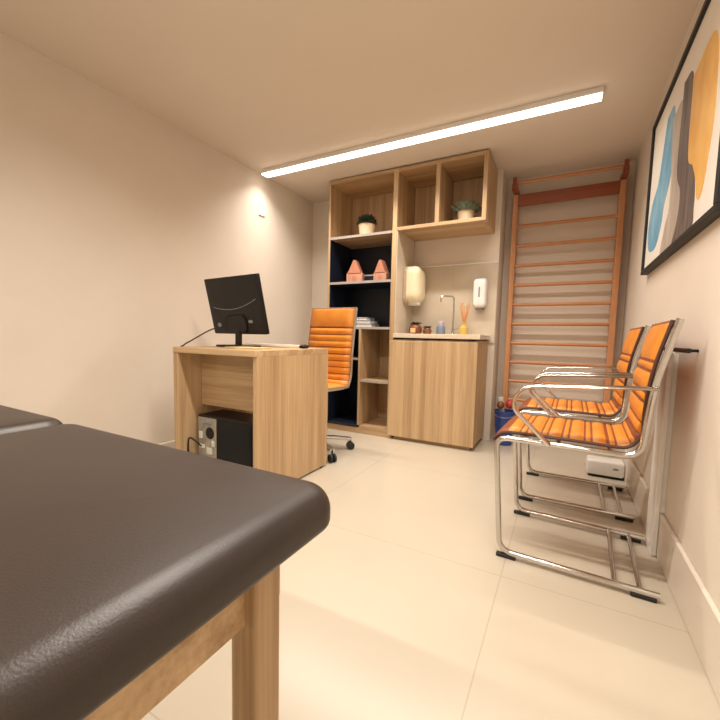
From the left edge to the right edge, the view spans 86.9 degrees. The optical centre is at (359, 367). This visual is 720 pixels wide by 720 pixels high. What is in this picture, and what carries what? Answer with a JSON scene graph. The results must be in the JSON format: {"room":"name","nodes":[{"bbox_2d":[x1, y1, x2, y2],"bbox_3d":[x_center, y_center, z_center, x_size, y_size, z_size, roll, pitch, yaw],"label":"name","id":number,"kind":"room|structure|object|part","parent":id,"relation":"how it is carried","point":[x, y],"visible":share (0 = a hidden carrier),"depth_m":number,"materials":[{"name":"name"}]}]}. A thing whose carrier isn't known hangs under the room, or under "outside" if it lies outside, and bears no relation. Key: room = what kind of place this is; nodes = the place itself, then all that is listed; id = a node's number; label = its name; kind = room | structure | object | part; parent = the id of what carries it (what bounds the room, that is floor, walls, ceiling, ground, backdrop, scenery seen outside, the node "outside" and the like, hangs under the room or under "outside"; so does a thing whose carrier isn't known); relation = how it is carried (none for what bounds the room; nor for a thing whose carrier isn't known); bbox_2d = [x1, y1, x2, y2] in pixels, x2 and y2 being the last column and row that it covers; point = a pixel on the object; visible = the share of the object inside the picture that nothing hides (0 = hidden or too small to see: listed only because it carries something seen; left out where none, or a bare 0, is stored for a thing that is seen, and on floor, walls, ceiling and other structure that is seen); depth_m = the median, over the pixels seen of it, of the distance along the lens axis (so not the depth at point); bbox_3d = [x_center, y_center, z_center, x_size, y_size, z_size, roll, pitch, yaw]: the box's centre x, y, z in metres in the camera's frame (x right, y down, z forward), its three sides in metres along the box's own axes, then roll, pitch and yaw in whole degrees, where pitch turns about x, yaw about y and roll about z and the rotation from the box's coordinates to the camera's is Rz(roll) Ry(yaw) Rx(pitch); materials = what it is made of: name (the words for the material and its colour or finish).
{"room":"examination room","nodes":[
{"label":"examination room","id":0,"kind":"room"},
{"bbox_2d":[0,31,312,443],"bbox_3d":[-1.620,-0.442,1.907,0.100,2.150,5.070,4,5,28],"label":"wall","id":1,"kind":"structure","parent":0,"point":[115,218],"depth_m":2.17,"materials":[{"name":"white paint"}]},
{"bbox_2d":[159,440,174,447],"bbox_3d":[-1.653,0.590,1.856,0.014,0.100,4.820,4,5,28],"label":"baseboard","id":2,"kind":"structure","parent":1,"relation":"attached to","point":[171,444],"depth_m":2.54,"materials":[{"name":"beige paint"}]},
{"bbox_2d":[259,200,264,216],"bbox_3d":[-0.818,-1.330,3.176,0.013,0.115,0.070,4,5,28],"label":"wall plate","id":3,"kind":"object","parent":1,"relation":"attached to","point":[261,204],"visible":1,"depth_m":3.17,"materials":[{"name":"white plastic"}]},
{"bbox_2d":[0,0,698,202],"bbox_3d":[-0.372,-1.480,1.160,2.877,0.100,5.270,4,5,28],"label":"ceiling","id":4,"kind":"structure","parent":0,"point":[264,84],"depth_m":1.88,"materials":[{"name":"paint"}]},
{"bbox_2d":[261,86,603,177],"bbox_3d":[0.249,-1.513,2.547,2.340,0.038,0.080,4,5,28],"label":"recessed light","id":5,"kind":"object","parent":4,"relation":"in","point":[593,95],"visible":1,"depth_m":2.35,"materials":[{"name":"white plastic"}]},
{"bbox_2d":[312,169,507,439],"bbox_3d":[0.338,-0.542,3.644,1.900,2.150,0.350,4,5,28],"label":"wall","id":6,"kind":"structure","parent":0,"point":[489,247],"depth_m":3.18,"materials":[{"name":"white paint"}]},
{"bbox_2d":[394,230,414,333],"bbox_3d":[0.375,-0.691,3.185,0.008,0.805,0.379,4,5,28],"label":"panel","id":7,"kind":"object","parent":6,"relation":"attached to","point":[402,316],"depth_m":3.12,"materials":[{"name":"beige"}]},
{"bbox_2d":[403,266,425,305],"bbox_3d":[0.470,-0.687,3.204,0.141,0.322,0.232,4,5,28],"label":"paper towel dispenser","id":8,"kind":"object","parent":6,"relation":"attached to","point":[414,277],"visible":1,"depth_m":3.12,"materials":[{"name":"beige plastic"}]},
{"bbox_3d":[0.421,-0.690,3.230,0.030,0.300,0.232,4,5,28],"label":"plate","id":9,"kind":"part","parent":8,"relation":"part of","materials":[{"name":"beige plastic"}]},
{"bbox_2d":[408,302,420,305],"bbox_3d":[0.457,-0.540,3.199,0.100,0.030,0.060,4,5,28],"label":"outlet","id":10,"kind":"object","parent":8,"relation":"attached to","point":[409,303],"depth_m":3.18,"materials":[{"name":"white plastic"}]},
{"bbox_2d":[397,150,497,241],"bbox_3d":[0.686,-1.308,2.978,0.672,0.473,0.395,4,5,28],"label":"upper cabinet","id":11,"kind":"object","parent":6,"relation":"attached to","point":[439,184],"visible":0.99,"depth_m":2.95,"materials":[{"name":"brown wood"}]},
{"bbox_3d":[0.677,-1.531,2.967,0.642,0.028,0.395,4,5,28],"label":"panel","id":12,"kind":"part","parent":11,"relation":"part of","materials":[{"name":"brown wood"}]},
{"bbox_3d":[0.667,-1.086,3.004,0.642,0.025,0.395,4,5,28],"label":"panel","id":13,"kind":"part","parent":11,"relation":"part of","materials":[{"name":"brown wood"}]},
{"bbox_3d":[0.761,-1.319,3.149,0.642,0.420,0.014,4,5,28],"label":"panel","id":14,"kind":"part","parent":11,"relation":"part of","materials":[{"name":"brown wood"}]},
{"bbox_2d":[450,200,481,219],"bbox_3d":[0.804,-1.172,2.865,0.246,0.176,0.269,4,5,28],"label":"potted succulent","id":15,"kind":"object","parent":11,"relation":"on","point":[465,210],"visible":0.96,"depth_m":2.81,"materials":[{"name":"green plant"}]},
{"bbox_2d":[457,210,474,219],"bbox_3d":[0.799,-1.129,2.870,0.128,0.090,0.128,4,5,28],"label":"pot","id":16,"kind":"object","parent":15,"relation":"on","point":[462,214],"depth_m":2.82,"materials":[{"name":"beige ceramic"}]},
{"bbox_3d":[0.968,-1.289,2.827,0.030,0.473,0.395,4,5,28],"label":"panel","id":17,"kind":"part","parent":11,"relation":"part of","materials":[{"name":"brown wood"}]},
{"bbox_2d":[412,262,497,342],"bbox_3d":[0.775,-0.539,3.203,0.710,0.637,0.012,4,5,28],"label":"backsplash","id":18,"kind":"structure","parent":6,"relation":"attached to","point":[457,281],"depth_m":3.17,"materials":[{"name":"beige paint"}]},
{"bbox_2d":[420,261,497,267],"bbox_3d":[0.782,-0.861,3.174,0.710,0.010,0.015,4,5,28],"label":"trim","id":19,"kind":"structure","parent":6,"relation":"attached to","point":[492,261],"depth_m":3.14,"materials":[{"name":"white plastic"}]},
{"bbox_2d":[473,278,487,309],"bbox_3d":[0.961,-0.589,3.040,0.104,0.248,0.091,4,5,28],"label":"soap dispenser","id":20,"kind":"object","parent":6,"relation":"attached to","point":[480,287],"visible":1,"depth_m":3.00,"materials":[{"name":"white plastic"}]},
{"bbox_2d":[141,428,719,719],"bbox_3d":[-0.423,0.761,1.347,2.877,0.100,5.270,4,5,28],"label":"floor","id":21,"kind":"structure","parent":0,"point":[405,606],"depth_m":1.17,"materials":[{"name":"beige tile"}]},
{"bbox_2d":[0,405,329,719],"bbox_3d":[-1.042,0.435,0.730,1.930,0.624,0.695,4,5,28],"label":"massage table","id":22,"kind":"object","parent":21,"relation":"on","point":[127,564],"visible":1,"depth_m":0.39,"materials":[{"name":"brown leather"}]},
{"bbox_3d":[-1.044,0.232,0.705,1.825,0.092,0.560,4,5,28],"label":"frame","id":23,"kind":"part","parent":22,"relation":"part of","materials":[{"name":"brown wood"}]},
{"bbox_3d":[-0.138,0.500,0.503,0.044,0.550,0.044,4,5,28],"label":"leg","id":24,"kind":"part","parent":22,"relation":"part of","materials":[{"name":"brown wood"}]},
{"bbox_2d":[187,437,201,451],"bbox_3d":[-0.836,0.496,2.361,0.087,0.249,0.506,4,5,28],"label":"power cable","id":25,"kind":"object","parent":21,"relation":"on","point":[189,438],"visible":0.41,"depth_m":2.15,"materials":[{"name":"black rubber"}]},
{"bbox_2d":[198,409,252,466],"bbox_3d":[-0.704,0.453,2.159,0.418,0.367,0.192,4,5,28],"label":"case","id":26,"kind":"object","parent":21,"relation":"on","point":[226,435],"visible":0.62,"depth_m":2.08,"materials":[{"name":"black metal"}]},
{"bbox_3d":[-0.860,0.446,2.144,0.144,0.335,0.004,4,5,28],"label":"plate","id":27,"kind":"part","parent":26,"relation":"part of","materials":[{"name":"grey metal"}]},
{"bbox_2d":[206,427,213,438],"bbox_3d":[-0.841,0.366,2.124,0.068,0.068,0.003,4,5,28],"label":"fan grille","id":28,"kind":"object","parent":26,"relation":"attached to","point":[209,430],"depth_m":2.12,"materials":[{"name":"black plastic"}]},
{"bbox_2d":[173,346,327,477],"bbox_3d":[-0.624,0.254,2.264,0.610,0.750,0.635,4,5,28],"label":"desk","id":29,"kind":"object","parent":21,"relation":"on","point":[285,390],"visible":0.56,"depth_m":2.12,"materials":[{"name":"brown wood"}]},
{"bbox_3d":[-0.875,0.246,2.400,0.040,0.706,0.633,4,5,28],"label":"panel","id":30,"kind":"part","parent":29,"relation":"part of","materials":[{"name":"brown wood"}]},
{"bbox_3d":[-0.685,0.075,2.112,0.544,0.308,0.022,4,5,28],"label":"modesty panel","id":31,"kind":"part","parent":29,"relation":"part of","materials":[{"name":"brown wood"}]},
{"bbox_2d":[204,273,269,346],"bbox_3d":[-0.727,-0.329,2.252,0.493,0.409,0.182,4,5,28],"label":"computer monitor","id":32,"kind":"object","parent":29,"relation":"on","point":[236,303],"visible":0.92,"depth_m":2.21,"materials":[{"name":"black plastic"}]},
{"bbox_2d":[181,327,219,346],"bbox_3d":[-0.962,-0.064,2.270,0.065,0.371,0.273,4,5,26],"label":"cable","id":33,"kind":"object","parent":32,"relation":"attached to","point":[216,327],"visible":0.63,"depth_m":2.27,"materials":[{"name":"black plastic"}]},
{"bbox_2d":[225,346,270,348],"bbox_3d":[-0.606,-0.109,2.061,0.207,0.007,0.150,4,5,25],"label":"paper stack","id":34,"kind":"object","parent":29,"relation":"on","point":[238,347],"visible":0.97,"depth_m":2.02,"materials":[{"name":"beige paper"}]},
{"bbox_2d":[242,343,299,347],"bbox_3d":[-0.564,-0.144,2.423,0.390,0.018,0.120,4,5,28],"label":"keyboard","id":35,"kind":"object","parent":29,"relation":"on","point":[261,344],"visible":0.96,"depth_m":2.35,"materials":[{"name":"white plastic"}]},
{"bbox_3d":[-0.365,0.281,2.131,0.026,0.706,0.627,4,5,28],"label":"panel","id":36,"kind":"part","parent":29,"relation":"part of","materials":[{"name":"brown wood"}]},
{"bbox_2d":[307,307,357,462],"bbox_3d":[-0.342,0.079,2.684,0.590,1.041,0.597,4,5,28],"label":"office chair","id":37,"kind":"object","parent":21,"relation":"on","point":[334,329],"visible":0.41,"depth_m":2.79,"materials":[{"name":"orange leather"}]},
{"bbox_3d":[-0.505,-0.151,2.740,0.016,0.591,0.548,4,5,28],"label":"rail","id":38,"kind":"part","parent":37,"relation":"part of","materials":[{"name":"metal"}]},
{"bbox_3d":[-0.252,0.519,2.599,0.040,0.053,0.258,-2,6,-34],"label":"leg","id":39,"kind":"part","parent":37,"relation":"part of","materials":[{"name":"metal"}]},
{"bbox_3d":[-0.229,-0.163,2.833,0.385,0.567,0.116,4,5,28],"label":"backrest","id":40,"kind":"part","parent":37,"relation":"part of","materials":[{"name":"orange leather"}]},
{"bbox_3d":[-0.198,-0.449,2.855,0.397,0.012,0.012,4,5,28],"label":"rail","id":41,"kind":"part","parent":37,"relation":"part of","materials":[{"name":"metal"}]},
{"bbox_3d":[-0.362,0.129,2.622,0.385,0.050,0.433,4,5,28],"label":"seat","id":42,"kind":"part","parent":37,"relation":"part of","materials":[{"name":"orange leather"}]},
{"bbox_3d":[-0.192,0.506,2.761,0.258,0.053,0.040,0,5,-16],"label":"leg","id":43,"kind":"part","parent":37,"relation":"part of","materials":[{"name":"metal"}]},
{"bbox_3d":[-0.156,-0.128,2.554,0.016,0.591,0.548,4,5,28],"label":"rail","id":44,"kind":"part","parent":37,"relation":"part of","materials":[{"name":"metal"}]},
{"bbox_2d":[327,168,415,437],"bbox_3d":[0.088,-0.518,3.357,0.638,2.138,0.395,4,5,28],"label":"bookcase","id":45,"kind":"object","parent":21,"relation":"on","point":[362,407],"visible":0.69,"depth_m":3.40,"materials":[{"name":"brown wood"}]},
{"bbox_3d":[-0.191,0.052,3.539,0.006,0.820,0.375,4,5,28],"label":"lining panel","id":46,"kind":"part","parent":45,"relation":"part of","materials":[{"name":"blue laminate"}]},
{"bbox_3d":[-0.185,-0.536,3.502,0.018,2.138,0.395,4,5,28],"label":"panel","id":47,"kind":"part","parent":45,"relation":"part of","materials":[{"name":"brown wood"}]},
{"bbox_3d":[-0.177,-0.556,3.488,0.006,0.360,0.375,4,5,28],"label":"lining panel","id":48,"kind":"part","parent":45,"relation":"part of","materials":[{"name":"blue laminate"}]},
{"bbox_3d":[-0.169,-0.935,3.457,0.006,0.360,0.375,4,5,28],"label":"lining panel","id":49,"kind":"part","parent":45,"relation":"part of","materials":[{"name":"blue laminate"}]},
{"bbox_3d":[-0.067,0.478,3.511,0.302,0.020,0.395,4,5,28],"label":"panel","id":50,"kind":"part","parent":45,"relation":"part of","materials":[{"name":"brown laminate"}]},
{"bbox_3d":[0.031,0.048,3.639,0.302,0.820,0.012,4,5,28],"label":"panel","id":51,"kind":"part","parent":45,"relation":"part of","materials":[{"name":"blue laminate"}]},
{"bbox_2d":[347,260,363,281],"bbox_3d":[-0.038,-0.833,3.297,0.145,0.190,0.068,3,5,20],"label":"house ornament","id":52,"kind":"object","parent":45,"relation":"on","point":[355,273],"visible":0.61,"depth_m":3.27,"materials":[{"name":"pink ceramic"}]},
{"bbox_3d":[0.069,0.069,3.400,0.006,0.820,0.375,4,5,28],"label":"lining panel","id":53,"kind":"part","parent":45,"relation":"part of","materials":[{"name":"blue laminate"}]},
{"bbox_3d":[0.084,-0.729,3.342,0.582,0.020,0.386,4,5,28],"label":"shelf","id":54,"kind":"part","parent":45,"relation":"part of","materials":[{"name":"blue laminate"}]},
{"bbox_3d":[0.092,-1.107,3.311,0.582,0.020,0.386,4,5,28],"label":"shelf","id":55,"kind":"part","parent":45,"relation":"part of","materials":[{"name":"brown wood"}]},
{"bbox_3d":[0.103,-1.570,3.274,0.582,0.028,0.395,4,5,28],"label":"panel","id":56,"kind":"part","parent":45,"relation":"part of","materials":[{"name":"brown wood"}]},
{"bbox_2d":[356,213,376,233],"bbox_3d":[0.059,-1.201,3.209,0.196,0.182,0.200,4,5,28],"label":"potted succulent","id":57,"kind":"object","parent":45,"relation":"on","point":[366,223],"visible":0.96,"depth_m":3.15,"materials":[{"name":"white ceramic"}]},
{"bbox_2d":[358,223,374,233],"bbox_3d":[0.057,-1.157,3.211,0.144,0.095,0.144,4,5,28],"label":"pot","id":58,"kind":"object","parent":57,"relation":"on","point":[364,228],"depth_m":3.16,"materials":[{"name":"beige ceramic"}]},
{"bbox_2d":[356,323,378,326],"bbox_3d":[0.041,-0.372,3.333,0.210,0.030,0.160,4,5,28],"label":"book","id":59,"kind":"object","parent":45,"relation":"on","point":[357,324],"visible":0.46,"depth_m":3.26,"materials":[{"name":"paper"}]},
{"bbox_2d":[356,320,377,323],"bbox_3d":[0.041,-0.401,3.330,0.190,0.028,0.160,4,5,28],"label":"book","id":60,"kind":"object","parent":59,"relation":"on","point":[358,321],"visible":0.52,"depth_m":3.25,"materials":[{"name":"paper"}]},
{"bbox_2d":[357,317,374,319],"bbox_3d":[0.022,-0.429,3.339,0.165,0.024,0.160,4,5,28],"label":"book","id":61,"kind":"object","parent":60,"relation":"on","point":[358,318],"visible":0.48,"depth_m":3.26,"materials":[{"name":"paper"}]},
{"bbox_2d":[364,274,373,280],"bbox_3d":[0.132,-0.776,3.346,0.194,0.077,0.104,4,5,28],"label":"box","id":62,"kind":"object","parent":45,"relation":"on","point":[366,277],"visible":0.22,"depth_m":3.32,"materials":[{"name":"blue laminate"}]},
{"bbox_3d":[0.172,-0.745,3.506,0.582,0.750,0.012,4,5,28],"label":"panel","id":63,"kind":"part","parent":45,"relation":"part of","materials":[{"name":"blue laminate"}]},
{"bbox_3d":[0.198,0.496,3.369,0.260,0.020,0.395,4,5,28],"label":"panel","id":64,"kind":"part","parent":45,"relation":"part of","materials":[{"name":"brown wood"}]},
{"bbox_3d":[0.186,-1.343,3.456,0.582,0.450,0.012,4,5,28],"label":"panel","id":65,"kind":"part","parent":45,"relation":"part of","materials":[{"name":"brown wood"}]},
{"bbox_3d":[0.204,0.103,3.330,0.260,0.020,0.374,4,5,28],"label":"shelf","id":66,"kind":"part","parent":45,"relation":"part of","materials":[{"name":"brown wood"}]},
{"bbox_2d":[373,260,389,279],"bbox_3d":[0.182,-0.811,3.180,0.125,0.175,0.068,5,6,34],"label":"house ornament","id":67,"kind":"object","parent":45,"relation":"on","point":[381,272],"visible":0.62,"depth_m":3.15,"materials":[{"name":"pink ceramic"}]},
{"bbox_3d":[0.296,0.066,3.497,0.260,0.820,0.012,4,5,28],"label":"panel","id":68,"kind":"part","parent":45,"relation":"part of","materials":[{"name":"brown wood"}]},
{"bbox_3d":[0.330,-0.522,3.217,0.006,0.360,0.375,4,5,28],"label":"lining panel","id":69,"kind":"part","parent":45,"relation":"part of","materials":[{"name":"blue laminate"}]},
{"bbox_3d":[0.352,-0.500,3.215,0.038,2.138,0.395,4,5,28],"label":"panel","id":70,"kind":"part","parent":45,"relation":"part of","materials":[{"name":"brown wood"}]},
{"bbox_2d":[387,339,487,449],"bbox_3d":[0.632,0.180,3.102,0.686,0.815,0.413,4,5,28],"label":"base cabinet","id":71,"kind":"object","parent":21,"relation":"on","point":[437,388],"visible":1,"depth_m":2.91,"materials":[{"name":"brown wood"}]},
{"bbox_2d":[393,333,489,340],"bbox_3d":[0.655,-0.247,3.050,0.677,0.045,0.405,4,5,28],"label":"countertop","id":72,"kind":"structure","parent":71,"relation":"on","point":[457,337],"depth_m":2.86,"materials":[{"name":"beige stone"}]},
{"bbox_2d":[409,322,421,333],"bbox_3d":[0.470,-0.341,3.226,0.112,0.104,0.116,4,5,28],"label":"ceramic pot","id":73,"kind":"object","parent":72,"relation":"on","point":[415,328],"visible":0.97,"depth_m":3.19,"materials":[{"name":"brown ceramic"}]},
{"bbox_2d":[423,326,431,333],"bbox_3d":[0.563,-0.318,3.180,0.071,0.070,0.072,-2,6,-35],"label":"ceramic pot","id":74,"kind":"object","parent":72,"relation":"on","point":[427,329],"visible":0.97,"depth_m":3.16,"materials":[{"name":"brown ceramic"}]},
{"bbox_2d":[436,321,444,333],"bbox_3d":[0.665,-0.331,3.124,0.072,0.110,0.072,4,5,28],"label":"jar","id":75,"kind":"object","parent":72,"relation":"on","point":[440,329],"visible":0.83,"depth_m":3.10,"materials":[{"name":"blue glass"}]},
{"bbox_3d":[0.666,-0.365,3.122,0.054,0.042,0.054,4,5,28],"label":"lid","id":76,"kind":"part","parent":75,"relation":"part of","materials":[{"name":"plastic"}]},
{"bbox_2d":[440,295,458,333],"bbox_3d":[0.727,-0.432,3.107,0.162,0.317,0.048,1,5,0],"label":"water tap","id":77,"kind":"object","parent":72,"relation":"on","point":[453,297],"visible":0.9,"depth_m":3.10,"materials":[{"name":"silver metal"}]},
{"bbox_3d":[0.710,-0.451,3.097,0.128,0.277,0.014,1,5,-10],"label":"spout","id":78,"kind":"part","parent":77,"relation":"part of","materials":[{"name":"silver metal"}]},
{"bbox_2d":[459,302,469,334],"bbox_3d":[0.836,-0.393,3.039,0.082,0.256,0.084,4,5,28],"label":"reed diffuser","id":79,"kind":"object","parent":72,"relation":"on","point":[463,330],"visible":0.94,"depth_m":3.03,"materials":[{"name":"yellow glass"}]},
{"bbox_2d":[459,322,467,334],"bbox_3d":[0.832,-0.315,3.046,0.068,0.100,0.068,4,5,28],"label":"bottle","id":80,"kind":"object","parent":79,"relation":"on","point":[463,330],"depth_m":3.02,"materials":[{"name":"yellow glass"}]},
{"bbox_2d":[494,408,515,445],"bbox_3d":[1.147,0.471,3.022,0.171,0.272,0.167,4,5,28],"label":"bucket","id":81,"kind":"object","parent":21,"relation":"on","point":[501,418],"visible":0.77,"depth_m":2.97,"materials":[{"name":"plastic"}]},
{"bbox_2d":[497,401,504,408],"bbox_3d":[1.111,0.292,3.002,0.060,0.060,0.060,4,5,28],"label":"ball","id":82,"kind":"object","parent":81,"relation":"on","point":[500,404],"visible":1,"depth_m":2.98,"materials":[{"name":"brown plastic"}]},
{"bbox_2d":[498,397,504,411],"bbox_3d":[1.144,0.413,3.055,0.087,0.363,0.044,4,5,28],"label":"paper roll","id":83,"kind":"object","parent":81,"relation":"in","point":[499,398],"visible":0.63,"depth_m":3.03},
{"bbox_2d":[505,400,511,408],"bbox_3d":[1.180,0.285,2.987,0.072,0.072,0.072,4,5,28],"label":"ball","id":84,"kind":"object","parent":81,"relation":"on","point":[508,403],"visible":0.77,"depth_m":2.96,"materials":[{"name":"red plastic"}]},
{"bbox_2d":[502,158,629,449],"bbox_3d":[1.541,-0.424,2.950,0.756,2.085,0.215,4,5,28],"label":"wall bars","id":85,"kind":"object","parent":21,"relation":"on","point":[619,187],"visible":0.9,"depth_m":2.90,"materials":[{"name":"red wood"}]},
{"bbox_3d":[1.251,-0.402,3.173,0.038,1.990,0.100,4,5,28],"label":"post","id":86,"kind":"part","parent":85,"relation":"part of","materials":[{"name":"red wood"}]},
{"bbox_3d":[1.247,-1.415,3.038,0.036,0.048,0.215,4,5,28],"label":"bracket arm","id":87,"kind":"part","parent":85,"relation":"part of"},
{"bbox_3d":[1.883,-0.359,2.835,0.038,1.990,0.100,4,5,28],"label":"post","id":88,"kind":"part","parent":85,"relation":"part of","materials":[{"name":"red wood"}]},
{"bbox_3d":[1.879,-1.373,2.700,0.036,0.048,0.215,4,5,28],"label":"bracket arm","id":89,"kind":"part","parent":85,"relation":"part of"},
{"bbox_2d":[517,326,650,522],"bbox_3d":[1.146,0.234,2.033,0.542,0.907,0.506,4,5,29],"label":"chair","id":90,"kind":"object","parent":21,"relation":"on","point":[619,402],"visible":0.88,"depth_m":1.90,"materials":[{"name":"orange leather"}]},
{"bbox_3d":[1.115,0.198,2.048,0.466,0.087,0.384,4,5,29],"label":"seat","id":91,"kind":"part","parent":90,"relation":"part of","materials":[{"name":"orange leather"}]},
{"bbox_3d":[1.269,0.097,2.223,0.416,0.238,0.038,4,5,29],"label":"armrest","id":92,"kind":"part","parent":90,"relation":"part of","materials":[{"name":"silver metal"}]},
{"bbox_3d":[1.253,0.216,2.213,0.531,0.896,0.021,4,5,29],"label":"frame","id":93,"kind":"part","parent":90,"relation":"part of","materials":[{"name":"silver metal"}]},
{"bbox_3d":[1.042,0.125,1.815,0.416,0.238,0.038,4,5,29],"label":"armrest","id":94,"kind":"part","parent":90,"relation":"part of","materials":[{"name":"silver metal"}]},
{"bbox_3d":[1.338,-0.014,1.908,0.074,0.373,0.384,4,5,29],"label":"backrest","id":95,"kind":"part","parent":90,"relation":"part of","materials":[{"name":"orange leather"}]},
{"bbox_2d":[492,318,684,602],"bbox_3d":[0.844,0.272,1.497,0.542,0.907,0.506,4,6,31],"label":"chair","id":96,"kind":"object","parent":21,"relation":"on","point":[635,429],"visible":1,"depth_m":1.36,"materials":[{"name":"orange leather"}]},
{"bbox_3d":[0.813,0.235,1.513,0.466,0.087,0.384,4,6,31],"label":"seat","id":97,"kind":"part","parent":96,"relation":"part of","materials":[{"name":"orange leather"}]},
{"bbox_3d":[0.956,0.254,1.674,0.531,0.896,0.021,4,6,31],"label":"frame","id":98,"kind":"part","parent":96,"relation":"part of","materials":[{"name":"silver metal"}]},
{"bbox_3d":[0.973,0.135,1.684,0.416,0.238,0.038,4,6,31],"label":"armrest","id":99,"kind":"part","parent":96,"relation":"part of","materials":[{"name":"silver metal"}]},
{"bbox_3d":[0.733,0.163,1.283,0.416,0.238,0.038,4,6,31],"label":"armrest","id":100,"kind":"part","parent":96,"relation":"part of","materials":[{"name":"silver metal"}]},
{"bbox_3d":[1.033,0.024,1.367,0.074,0.373,0.384,4,6,31],"label":"backrest","id":101,"kind":"part","parent":96,"relation":"part of","materials":[{"name":"orange leather"}]},
{"bbox_2d":[586,455,624,480],"bbox_3d":[1.522,0.618,2.364,0.197,0.105,0.121,4,5,28],"label":"case","id":102,"kind":"object","parent":21,"relation":"on","point":[598,466],"visible":1,"depth_m":2.32,"materials":[{"name":"white plastic"}]},
{"bbox_2d":[494,160,635,447],"bbox_3d":[1.663,-0.465,3.077,0.977,2.150,0.100,4,5,28],"label":"wall niche","id":103,"kind":"object","parent":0,"point":[603,205],"visible":0.5,"depth_m":3.03,"materials":[{"name":"paint"}]},
{"bbox_2d":[615,0,719,610],"bbox_3d":[0.825,-0.277,0.600,0.100,2.150,5.070,4,5,28],"label":"wall","id":104,"kind":"structure","parent":0,"point":[686,285],"depth_m":1.28,"materials":[{"name":"white paint"}]},
{"bbox_2d":[645,353,678,555],"bbox_3d":[1.187,0.336,1.498,0.034,0.795,0.115,4,5,28],"label":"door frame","id":105,"kind":"structure","parent":104,"relation":"attached to","point":[662,435],"depth_m":1.46,"materials":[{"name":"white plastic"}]},
{"bbox_2d":[611,448,719,704],"bbox_3d":[0.752,0.703,0.709,0.014,0.175,5.070,4,5,28],"label":"baseboard","id":106,"kind":"structure","parent":104,"relation":"attached to","point":[699,612],"depth_m":1.13,"materials":[{"name":"beige paint"}]},
{"bbox_2d":[641,0,719,274],"bbox_3d":[1.291,-0.862,1.539,0.032,0.780,1.185,4,5,28],"label":"framed picture","id":107,"kind":"object","parent":104,"relation":"attached to","point":[683,192],"visible":1,"depth_m":1.40,"materials":[{"name":"multicoloured paper"}]},
{"bbox_2d":[664,348,698,352],"bbox_3d":[1.127,-0.064,1.340,0.038,0.015,0.330,4,5,28],"label":"wall rail","id":108,"kind":"object","parent":104,"relation":"attached to","point":[682,350],"visible":0.66,"depth_m":1.22,"materials":[{"name":"black paint"}]}
]}

